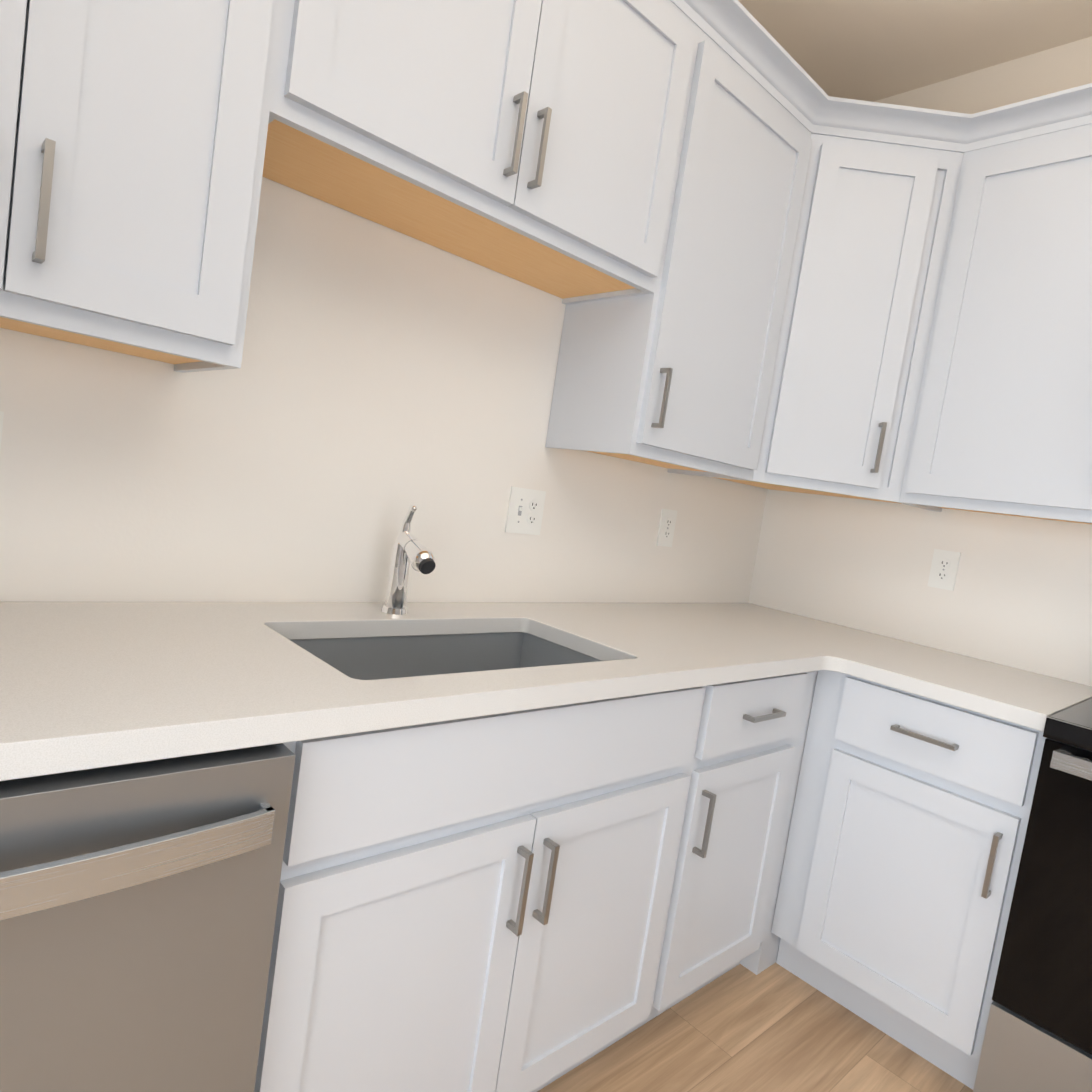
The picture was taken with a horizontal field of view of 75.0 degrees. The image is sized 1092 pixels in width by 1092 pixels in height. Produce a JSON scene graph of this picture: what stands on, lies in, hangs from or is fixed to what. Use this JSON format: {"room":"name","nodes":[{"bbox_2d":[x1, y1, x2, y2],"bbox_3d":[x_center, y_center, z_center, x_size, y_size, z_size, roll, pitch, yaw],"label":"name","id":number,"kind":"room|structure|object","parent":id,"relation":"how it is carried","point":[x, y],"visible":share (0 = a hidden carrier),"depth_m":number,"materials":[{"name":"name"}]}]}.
{"room":"kitchen","nodes":[
{"label":"kitchen","id":0,"kind":"room"},
{"bbox_2d":[0,176,767,602],"bbox_3d":[-1.093,-0.358,1.006,5.440,2.810,0.120,4,6,-43],"label":"wall","id":1,"kind":"structure","parent":0,"point":[348,412],"depth_m":1.53,"materials":[{"name":"paint"}]},
{"bbox_2d":[0,411,3,450],"bbox_3d":[-0.910,-0.158,1.125,0.076,0.122,0.010,4,6,-43],"label":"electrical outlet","id":2,"kind":"object","parent":1,"relation":"attached to","point":[1,419],"visible":1,"depth_m":1.15,"materials":[{"name":"white plastic"}]},
{"bbox_2d":[0,0,281,372],"bbox_3d":[-0.707,-0.799,0.937,0.618,0.992,0.354,4,6,-43],"label":"upper cabinet","id":3,"kind":"object","parent":1,"relation":"attached to","point":[133,136],"visible":1,"depth_m":0.95,"materials":[{"name":"white paint"}]},
{"bbox_2d":[263,0,695,304],"bbox_3d":[-0.119,-0.945,1.444,0.915,0.610,0.354,4,6,-43],"label":"upper cabinet","id":4,"kind":"object","parent":1,"relation":"attached to","point":[533,143],"visible":0.98,"depth_m":1.35,"materials":[{"name":"white paint"}]},
{"bbox_2d":[505,486,545,534],"bbox_3d":[-0.051,-0.093,1.920,0.122,0.122,0.016,4,6,-43],"label":"electrical outlet","id":5,"kind":"object","parent":1,"relation":"attached to","point":[525,511],"visible":1,"depth_m":1.92,"materials":[{"name":"white plastic"}]},
{"bbox_2d":[656,509,676,546],"bbox_3d":[0.400,-0.059,2.344,0.076,0.122,0.008,4,6,-43],"label":"electrical outlet","id":6,"kind":"object","parent":1,"relation":"attached to","point":[666,527],"visible":1,"depth_m":2.34,"materials":[{"name":"white plastic"}]},
{"bbox_2d":[545,25,811,480],"bbox_3d":[0.391,-0.716,1.958,0.555,0.992,0.354,4,6,-43],"label":"upper cabinet","id":7,"kind":"object","parent":1,"relation":"attached to","point":[673,373],"visible":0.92,"depth_m":1.82,"materials":[{"name":"white paint"}]},
{"bbox_2d":[676,133,963,510],"bbox_3d":[0.901,-0.664,2.261,0.608,0.992,0.608,4,6,-43],"label":"upper cabinet","id":8,"kind":"object","parent":1,"relation":"attached to","point":[874,223],"visible":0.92,"depth_m":2.04,"materials":[{"name":"white paint"}]},
{"bbox_2d":[671,0,1091,152],"bbox_3d":[0.784,-1.100,0.678,2.413,0.076,2.059,4,6,-43],"label":"crown molding","id":9,"kind":"structure","parent":8,"relation":"attached to","point":[736,31],"depth_m":1.90,"materials":[{"name":"white paint"}]},
{"bbox_2d":[537,963,972,1091],"bbox_3d":[0.213,1.348,-0.538,5.200,0.060,4.400,4,6,-43],"label":"floor","id":10,"kind":"structure","parent":0,"point":[775,1027],"depth_m":1.68,"materials":[{"name":"brown wood"}]},
{"bbox_2d":[0,743,295,1091],"bbox_3d":[-0.788,0.617,0.919,0.604,0.868,0.685,4,6,-43],"label":"dishwasher","id":11,"kind":"object","parent":10,"relation":"on","point":[138,904],"visible":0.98,"depth_m":0.78,"materials":[{"name":"grey metal"}]},
{"bbox_2d":[254,687,703,1091],"bbox_3d":[-0.249,0.651,1.454,0.915,0.875,0.659,4,6,-43],"label":"base cabinet","id":12,"kind":"object","parent":10,"relation":"on","point":[477,904],"visible":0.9,"depth_m":1.16,"materials":[{"name":"white paint"}]},
{"bbox_2d":[618,671,817,1039],"bbox_3d":[0.510,0.709,2.160,1.163,0.875,0.659,4,6,-43],"label":"base cabinet","id":13,"kind":"object","parent":10,"relation":"on","point":[743,770],"visible":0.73,"depth_m":1.69,"materials":[{"name":"white paint"}]},
{"bbox_2d":[0,505,1091,780],"bbox_3d":[0.167,0.273,1.438,2.696,0.565,1.120,4,6,-43],"label":"countertop","id":14,"kind":"structure","parent":13,"relation":"on","point":[90,685],"depth_m":1.25,"materials":[{"name":"stone"}]},
{"bbox_2d":[381,505,435,614],"bbox_3d":[-0.290,0.034,1.537,0.058,0.242,0.145,4,6,-43],"label":"faucet","id":15,"kind":"object","parent":14,"relation":"on","point":[407,550],"depth_m":1.55,"materials":[{"name":"silver metal"}]},
{"bbox_2d":[771,670,1045,1089],"bbox_3d":[1.049,0.805,1.944,0.659,0.875,0.523,4,6,-43],"label":"base cabinet","id":16,"kind":"object","parent":10,"relation":"on","point":[907,831],"visible":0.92,"depth_m":1.72,"materials":[{"name":"white paint"}]},
{"bbox_2d":[973,698,1091,1091],"bbox_3d":[1.469,0.746,1.433,0.694,1.192,0.760,4,6,-43],"label":"range","id":17,"kind":"object","parent":10,"relation":"on","point":[1038,1035],"visible":1,"depth_m":1.47,"materials":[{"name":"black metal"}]},
{"bbox_2d":[738,0,1091,101],"bbox_3d":[0.625,-1.444,-0.754,5.440,0.100,4.640,4,6,-43],"label":"ceiling","id":18,"kind":"structure","parent":0,"point":[870,50],"depth_m":2.16,"materials":[{"name":"beige paint"}]},
{"bbox_2d":[748,36,1091,685],"bbox_3d":[2.398,0.148,1.122,0.120,2.810,4.520,4,6,-43],"label":"wall","id":19,"kind":"structure","parent":0,"point":[1019,596],"depth_m":2.25,"materials":[{"name":"paint"}]},
{"bbox_2d":[927,549,960,590],"bbox_3d":[1.261,0.075,2.256,0.008,0.122,0.076,4,6,-43],"label":"electrical outlet","id":20,"kind":"object","parent":19,"relation":"attached to","point":[944,569],"visible":1,"depth_m":2.25,"materials":[{"name":"white plastic"}]},
{"bbox_2d":[899,124,1091,523],"bbox_3d":[1.368,-0.570,1.937,0.354,0.992,0.515,4,6,-43],"label":"upper cabinet","id":21,"kind":"object","parent":19,"relation":"attached to","point":[1002,424],"visible":1,"depth_m":1.88,"materials":[{"name":"white paint"}]}
]}

